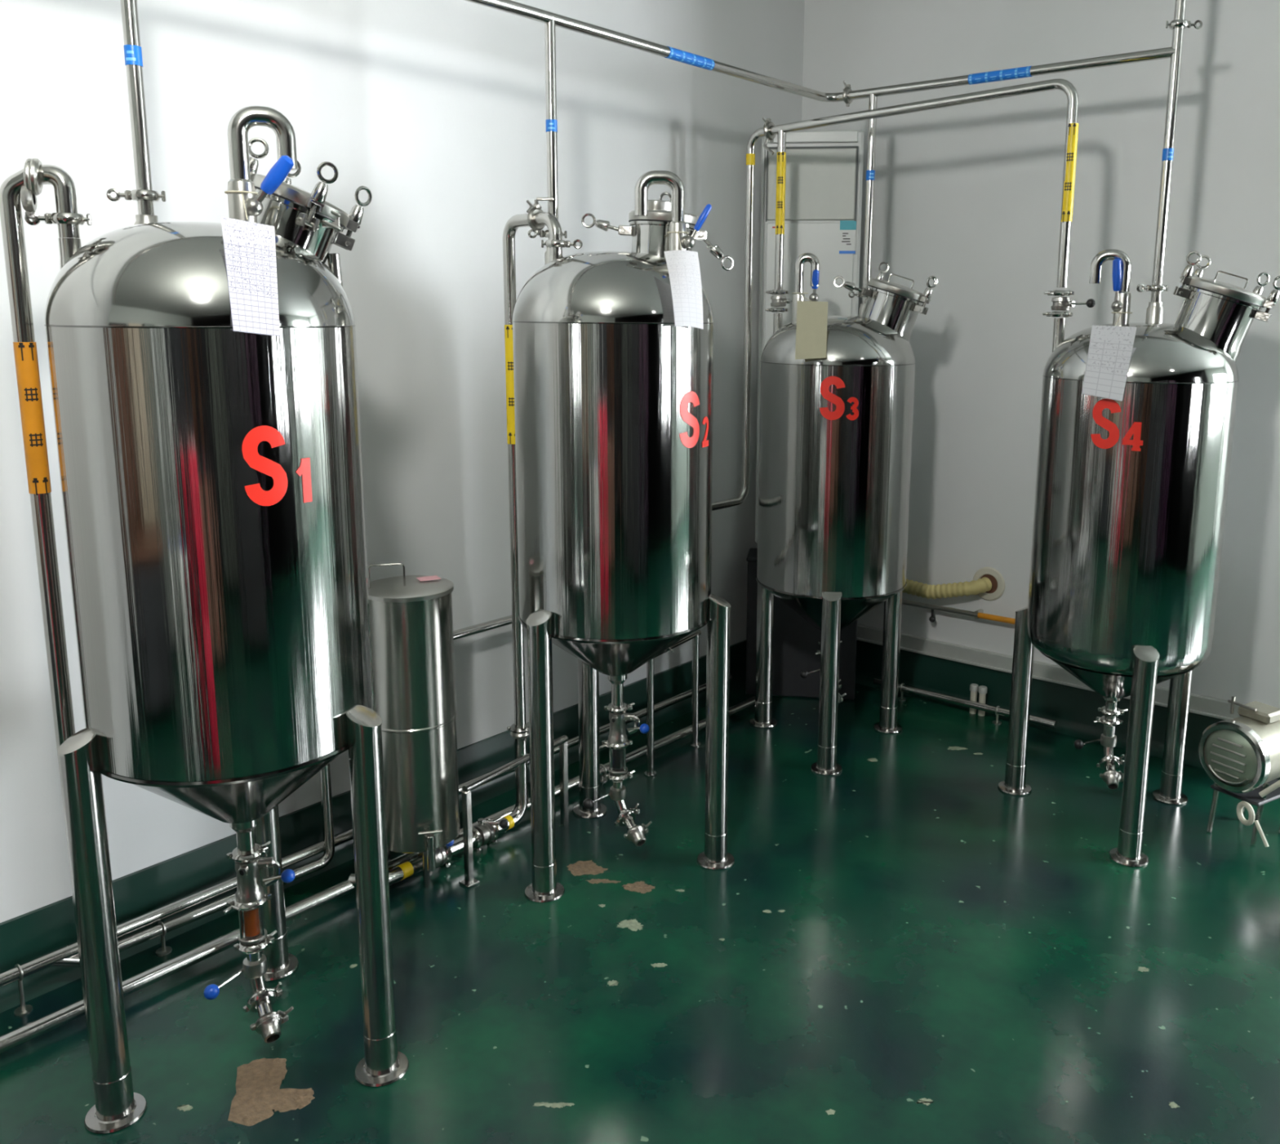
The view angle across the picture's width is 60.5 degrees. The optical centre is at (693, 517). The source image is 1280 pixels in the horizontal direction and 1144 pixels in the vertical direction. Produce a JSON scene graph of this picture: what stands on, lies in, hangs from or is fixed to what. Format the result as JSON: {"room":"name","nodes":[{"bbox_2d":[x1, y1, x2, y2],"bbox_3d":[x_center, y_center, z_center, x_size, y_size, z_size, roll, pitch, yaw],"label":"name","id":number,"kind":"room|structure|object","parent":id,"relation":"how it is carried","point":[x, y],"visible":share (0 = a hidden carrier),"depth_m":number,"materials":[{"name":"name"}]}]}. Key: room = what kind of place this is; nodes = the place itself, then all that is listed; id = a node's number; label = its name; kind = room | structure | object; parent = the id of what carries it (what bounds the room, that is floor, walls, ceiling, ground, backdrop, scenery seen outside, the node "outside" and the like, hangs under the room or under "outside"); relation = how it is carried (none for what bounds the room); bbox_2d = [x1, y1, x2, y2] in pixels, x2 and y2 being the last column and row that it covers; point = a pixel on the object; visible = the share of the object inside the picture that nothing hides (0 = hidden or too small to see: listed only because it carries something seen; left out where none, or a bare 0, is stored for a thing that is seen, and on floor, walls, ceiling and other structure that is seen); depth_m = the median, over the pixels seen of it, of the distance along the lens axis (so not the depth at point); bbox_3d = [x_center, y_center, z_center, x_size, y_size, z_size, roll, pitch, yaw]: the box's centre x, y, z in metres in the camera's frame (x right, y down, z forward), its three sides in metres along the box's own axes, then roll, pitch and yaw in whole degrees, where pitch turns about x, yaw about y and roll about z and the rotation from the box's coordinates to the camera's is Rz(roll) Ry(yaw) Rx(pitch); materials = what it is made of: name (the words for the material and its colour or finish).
{"room":"processing plant","nodes":[
{"label":"processing plant","id":0,"kind":"room"},
{"bbox_2d":[0,0,804,923],"bbox_3d":[-1.863,-0.449,2.331,0.100,3.400,7.560,9,13,38],"label":"wall","id":1,"kind":"structure","parent":0,"point":[437,108],"depth_m":3.43,"materials":[{"name":"white paint"}]},
{"bbox_2d":[0,640,746,1013],"bbox_3d":[-1.811,1.134,2.576,0.060,0.200,7.360,9,13,38],"label":"baseboard","id":2,"kind":"structure","parent":1,"relation":"attached to","point":[31,935],"depth_m":3.16,"materials":[{"name":"green paint"}]},
{"bbox_2d":[0,683,1279,1143],"bbox_3d":[1.662,1.365,2.280,6.090,0.101,11.400,9,13,38],"label":"floor","id":3,"kind":"structure","parent":0,"point":[898,946],"depth_m":2.83,"materials":[{"name":"green paint"}]},
{"bbox_2d":[44,105,408,1134],"bbox_3d":[-1.016,0.220,2.348,0.664,2.090,0.689,9,13,38],"label":"tank","id":4,"kind":"object","parent":3,"relation":"on","point":[211,473],"visible":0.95,"depth_m":2.13,"materials":[{"name":"silver metal"}]},
{"bbox_2d":[0,158,91,1058],"bbox_3d":[-1.265,0.254,2.285,0.159,1.925,0.074,-4,11,-21],"label":"pipe","id":5,"kind":"object","parent":4,"relation":"attached to","point":[23,186],"visible":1,"depth_m":2.17,"materials":[{"name":"metal"}]},
{"bbox_2d":[17,342,48,495],"bbox_3d":[-1.310,-0.195,2.175,0.027,0.303,0.005,-8,13,-38],"label":"print","id":6,"kind":"object","parent":5,"relation":"attached to","point":[28,376],"depth_m":2.18,"materials":[{"name":"orange"}]},
{"bbox_2d":[220,216,279,336],"bbox_3d":[-0.823,-0.452,2.052,0.094,0.220,0.100,-5,12,-27],"label":"sheet","id":7,"kind":"object","parent":4,"relation":"hanging from","point":[250,248],"visible":1,"depth_m":2.05,"materials":[{"name":"white paper"}]},
{"bbox_2d":[227,105,297,216],"bbox_3d":[-0.824,-0.675,2.136,0.129,0.250,0.115,9,13,38],"label":"vent","id":8,"kind":"object","parent":4,"relation":"attached to","point":[279,197],"depth_m":2.12,"materials":[{"name":"silver metal"}]},
{"bbox_2d":[248,975,282,1043],"bbox_3d":[-0.985,1.119,2.503,0.138,0.121,0.066,9,13,38],"label":"outlet","id":9,"kind":"object","parent":4,"relation":"attached to","point":[268,1023],"depth_m":2.50,"materials":[{"name":"metal"}]},
{"bbox_2d":[51,615,511,968],"bbox_3d":[-0.914,0.732,3.506,0.066,0.660,2.177,9,13,38],"label":"pipe","id":10,"kind":"object","parent":3,"relation":"on","point":[161,929],"visible":0.48,"depth_m":3.22,"materials":[{"name":"metal"}]},
{"bbox_2d":[0,674,732,1016],"bbox_3d":[-1.202,1.054,3.225,0.042,0.126,4.340,9,13,38],"label":"pipe","id":11,"kind":"object","parent":3,"relation":"on","point":[19,972],"visible":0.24,"depth_m":2.98,"materials":[{"name":"metal"}]},
{"bbox_2d":[0,696,755,1054],"bbox_3d":[-1.053,1.099,3.163,0.046,0.063,4.420,9,13,38],"label":"pipe","id":12,"kind":"object","parent":3,"relation":"on","point":[25,1033],"visible":0.66,"depth_m":2.90,"materials":[{"name":"metal"}]},
{"bbox_2d":[368,563,460,888],"bbox_3d":[-0.842,0.612,3.282,0.264,0.980,0.273,3,11,11],"label":"cylindrical canister","id":13,"kind":"object","parent":3,"relation":"on","point":[411,620],"visible":0.84,"depth_m":3.18,"materials":[{"name":"grey metal"}]},
{"bbox_2d":[416,575,441,582],"bbox_3d":[-0.793,0.182,3.276,0.062,0.001,0.050,-6,12,-29],"label":"note","id":14,"kind":"object","parent":13,"relation":"on","point":[434,577],"visible":1,"depth_m":3.28,"materials":[{"name":"pink paper"}]},
{"bbox_2d":[417,829,442,871],"bbox_3d":[-0.774,0.977,3.229,0.070,0.123,0.054,-2,11,-15],"label":"tap","id":15,"kind":"object","parent":13,"relation":"on","point":[428,840],"depth_m":3.22,"materials":[{"name":"metal"}]},
{"bbox_2d":[458,735,568,888],"bbox_3d":[-0.553,0.917,3.460,0.049,0.317,0.494,7,13,33],"label":"stand","id":16,"kind":"object","parent":3,"relation":"on","point":[469,882],"visible":1,"depth_m":3.31,"materials":[{"name":"metal"}]},
{"bbox_2d":[511,170,734,903],"bbox_3d":[-0.263,0.053,3.279,0.667,2.086,0.670,9,13,38],"label":"tank","id":17,"kind":"object","parent":3,"relation":"on","point":[613,399],"visible":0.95,"depth_m":3.06,"materials":[{"name":"silver metal"}]},
{"bbox_2d":[348,197,582,888],"bbox_3d":[-0.715,0.087,3.267,0.732,2.033,0.287,-5,12,-25],"label":"pipe","id":18,"kind":"object","parent":17,"relation":"attached to","point":[487,832],"visible":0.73,"depth_m":3.40,"materials":[{"name":"metal"}]},
{"bbox_2d":[506,326,515,444],"bbox_3d":[-0.556,-0.404,3.355,0.027,0.359,0.005,-1,11,-5],"label":"print","id":19,"kind":"object","parent":18,"relation":"attached to","point":[509,351],"depth_m":3.36,"materials":[{"name":"yellow"}]},
{"bbox_2d":[613,800,646,847],"bbox_3d":[-0.202,0.950,3.426,0.151,0.122,0.071,9,13,38],"label":"outlet","id":20,"kind":"object","parent":17,"relation":"attached to","point":[626,818],"depth_m":3.42,"materials":[{"name":"metal"}]},
{"bbox_2d":[634,170,711,248],"bbox_3d":[-0.059,-0.836,3.035,0.177,0.246,0.139,9,13,38],"label":"vent","id":21,"kind":"object","parent":17,"relation":"attached to","point":[666,224],"depth_m":3.03,"materials":[{"name":"silver metal"}]},
{"bbox_2d":[664,250,703,329],"bbox_3d":[-0.018,-0.618,2.970,0.103,0.212,0.089,-3,11,-17],"label":"sheet","id":22,"kind":"object","parent":17,"relation":"hanging from","point":[683,266],"visible":1,"depth_m":2.96,"materials":[{"name":"white paper"}]},
{"bbox_2d":[644,630,701,777],"bbox_3d":[-0.076,0.704,4.197,0.047,0.472,0.385,6,12,29],"label":"stand","id":23,"kind":"object","parent":3,"relation":"on","point":[695,636],"visible":0.91,"depth_m":4.15,"materials":[{"name":"metal"}]},
{"bbox_2d":[665,647,673,653],"bbox_3d":[-0.151,0.488,4.116,0.179,0.102,0.338,5,12,24],"label":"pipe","id":24,"kind":"object","parent":23,"relation":"on","point":[669,648],"visible":0.09,"depth_m":4.07,"materials":[{"name":"metal"}]},
{"bbox_2d":[745,548,857,699],"bbox_3d":[0.492,0.479,4.963,0.500,0.637,0.210,2,11,7],"label":"plinth","id":25,"kind":"object","parent":3,"relation":"on","point":[795,642],"visible":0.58,"depth_m":4.88,"materials":[{"name":"grey paint"}]},
{"bbox_2d":[755,129,864,543],"bbox_3d":[0.499,-0.737,4.786,0.425,1.814,0.149,2,11,7],"label":"door","id":26,"kind":"structure","parent":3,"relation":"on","point":[824,175],"depth_m":4.62,"materials":[{"name":"white metal"}]},
{"bbox_2d":[841,233,851,244],"bbox_3d":[0.645,-1.176,4.615,0.040,0.048,0.001,2,11,7],"label":"print","id":27,"kind":"object","parent":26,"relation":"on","point":[846,237],"depth_m":4.62,"materials":[{"name":"black"}]},
{"bbox_2d":[749,253,937,776],"bbox_3d":[0.556,-0.049,4.307,0.649,1.920,0.636,-7,13,-34],"label":"tank","id":28,"kind":"object","parent":3,"relation":"on","point":[836,430],"visible":0.94,"depth_m":4.02,"materials":[{"name":"silver metal"}]},
{"bbox_2d":[794,253,819,301],"bbox_3d":[0.422,-0.850,4.054,0.087,0.256,0.064,9,13,38],"label":"vent","id":29,"kind":"object","parent":28,"relation":"attached to","point":[799,295],"depth_m":4.03,"materials":[{"name":"silver metal"}]},
{"bbox_2d":[795,301,827,359],"bbox_3d":[0.423,-0.671,3.914,0.110,0.206,0.101,2,11,7],"label":"card","id":30,"kind":"object","parent":28,"relation":"hanging from","point":[811,316],"visible":1,"depth_m":3.91,"materials":[{"name":"beige paper"}]},
{"bbox_2d":[711,78,1095,511],"bbox_3d":[0.589,-0.686,3.763,1.393,1.516,0.595,9,13,38],"label":"pipe","id":31,"kind":"object","parent":28,"relation":"attached to","point":[769,130],"visible":0.93,"depth_m":4.09,"materials":[{"name":"metal"}]},
{"bbox_2d":[776,151,784,235],"bbox_3d":[0.332,-1.238,4.184,0.024,0.305,0.005,2,11,11],"label":"label","id":32,"kind":"object","parent":31,"relation":"attached to","point":[780,155],"depth_m":4.19,"materials":[{"name":"yellow plastic"}]},
{"bbox_2d":[1062,123,1075,222],"bbox_3d":[1.199,-1.100,3.497,0.024,0.304,0.005,6,12,26],"label":"print","id":33,"kind":"object","parent":31,"relation":"attached to","point":[1069,163],"depth_m":3.50,"materials":[{"name":"yellow plastic"}]},
{"bbox_2d":[872,677,1057,728],"bbox_3d":[1.154,0.813,4.736,0.840,0.076,0.042,9,13,38],"label":"pipe","id":34,"kind":"object","parent":3,"relation":"on","point":[997,711],"visible":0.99,"depth_m":4.70,"materials":[{"name":"metal"}]},
{"bbox_2d":[969,684,978,714],"bbox_3d":[1.214,0.786,4.741,0.036,0.128,0.036,9,13,38],"label":"pipe stub","id":35,"kind":"object","parent":3,"relation":"on","point":[974,688],"visible":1,"depth_m":4.73,"materials":[{"name":"beige plastic"}]},
{"bbox_2d":[977,685,986,716],"bbox_3d":[1.245,0.791,4.717,0.036,0.128,0.036,9,13,38],"label":"pipe stub","id":36,"kind":"object","parent":3,"relation":"on","point":[982,689],"visible":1,"depth_m":4.70,"materials":[{"name":"beige plastic"}]},
{"bbox_2d":[997,248,1279,867],"bbox_3d":[1.466,0.099,3.591,0.656,1.906,0.663,-1,11,-6],"label":"tank","id":37,"kind":"object","parent":3,"relation":"on","point":[1131,493],"visible":0.96,"depth_m":3.38,"materials":[{"name":"silver metal"}]},
{"bbox_2d":[1081,324,1137,401],"bbox_3d":[1.249,-0.465,3.291,0.135,0.222,0.060,6,12,27],"label":"sheet","id":38,"kind":"object","parent":37,"relation":"hanging from","point":[1110,347],"visible":1,"depth_m":3.29,"materials":[{"name":"white paper"}]},
{"bbox_2d":[1088,248,1131,311],"bbox_3d":[1.305,-0.721,3.438,0.117,0.240,0.060,9,13,38],"label":"vent","id":39,"kind":"object","parent":37,"relation":"attached to","point":[1122,264],"depth_m":3.41,"materials":[{"name":"silver metal"}]},
{"bbox_2d":[1102,746,1120,790],"bbox_3d":[1.414,0.844,3.708,0.090,0.121,0.129,9,13,38],"label":"outlet","id":40,"kind":"object","parent":37,"relation":"attached to","point":[1112,778],"depth_m":3.70,"materials":[{"name":"metal"}]},
{"bbox_2d":[1198,696,1279,847],"bbox_3d":[1.867,0.831,3.609,0.329,0.460,0.272,-6,12,-30],"label":"motor","id":41,"kind":"object","parent":3,"relation":"on","point":[1241,755],"visible":1,"depth_m":3.54,"materials":[{"name":"metal"}]},
{"bbox_2d":[1258,780,1279,797],"bbox_3d":[2.055,0.921,3.436,0.514,0.326,0.092,1,11,5],"label":"cable","id":42,"kind":"object","parent":3,"relation":"on","point":[1269,789],"visible":1,"depth_m":3.47,"materials":[{"name":"beige plastic"}]},
{"bbox_2d":[801,0,1279,708],"bbox_3d":[1.453,-0.818,4.430,2.390,3.400,0.120,9,13,38],"label":"wall","id":43,"kind":"structure","parent":0,"point":[968,197],"depth_m":4.35,"materials":[{"name":"white paint"}]},
{"bbox_2d":[902,599,1015,624],"bbox_3d":[1.185,0.435,4.751,1.200,0.087,0.074,9,13,38],"label":"pipe","id":44,"kind":"object","parent":43,"relation":"attached to","point":[978,614],"visible":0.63,"depth_m":4.73,"materials":[{"name":"metal"}]},
{"bbox_2d":[973,567,1004,600],"bbox_3d":[1.266,0.285,4.697,0.148,0.148,0.012,9,13,38],"label":"wall flange","id":45,"kind":"object","parent":43,"relation":"attached to","point":[997,580],"visible":0.8,"depth_m":4.68,"materials":[{"name":"beige plastic"}]},
{"bbox_2d":[902,577,991,599],"bbox_3d":[1.028,0.294,4.795,0.546,0.117,0.106,7,12,30],"label":"hose","id":46,"kind":"object","parent":45,"relation":"attached to","point":[982,585],"visible":0.67,"depth_m":4.71,"materials":[{"name":"beige plastic"}]},
{"bbox_2d":[857,624,1243,720],"bbox_3d":[1.395,0.633,4.640,2.390,0.068,0.036,9,13,38],"label":"trim","id":47,"kind":"structure","parent":43,"relation":"attached to","point":[1203,705],"depth_m":4.69,"materials":[{"name":"paint"}]},
{"bbox_2d":[855,640,1279,780],"bbox_3d":[1.386,0.767,4.655,2.390,0.200,0.060,9,13,38],"label":"baseboard","id":48,"kind":"structure","parent":43,"relation":"attached to","point":[1074,710],"depth_m":4.63,"materials":[{"name":"green paint"}]},
{"bbox_3d":[1.686,-2.075,1.637,6.090,0.100,11.400,9,13,38],"label":"ceiling","id":49,"kind":"structure","parent":0,"visible":0},
{"bbox_2d":[106,0,1202,303],"bbox_3d":[-0.402,-1.278,2.085,1.392,1.659,4.646,9,13,38],"label":"pipe","id":50,"kind":"object","parent":49,"relation":"hanging from","point":[144,195],"visible":0.91,"depth_m":3.45,"materials":[{"name":"metal"}]},
{"bbox_2d":[125,50,136,60],"bbox_3d":[-1.151,-0.945,2.238,0.019,0.019,0.003,-1,11,-6],"label":"print","id":51,"kind":"object","parent":50,"relation":"attached to","point":[130,55],"depth_m":2.24,"materials":[{"name":"blue plastic"}]},
{"bbox_2d":[547,122,555,128],"bbox_3d":[-0.408,-1.125,3.143,0.019,0.017,0.003,-1,11,-6],"label":"print","id":52,"kind":"object","parent":50,"relation":"on","point":[550,125],"depth_m":3.14,"materials":[{"name":"blue plastic"}]},
{"bbox_2d":[667,47,714,70],"bbox_3d":[-0.007,-1.501,3.580,0.018,0.032,0.221,9,13,38],"label":"print","id":53,"kind":"object","parent":50,"relation":"attached to","point":[674,54],"depth_m":3.57,"materials":[{"name":"blue plastic"}]},
{"bbox_2d":[968,66,1029,84],"bbox_3d":[1.062,-1.535,3.800,0.217,0.032,0.017,9,13,38],"label":"print","id":54,"kind":"object","parent":50,"relation":"attached to","point":[1021,72],"depth_m":3.80,"materials":[{"name":"blue plastic"}]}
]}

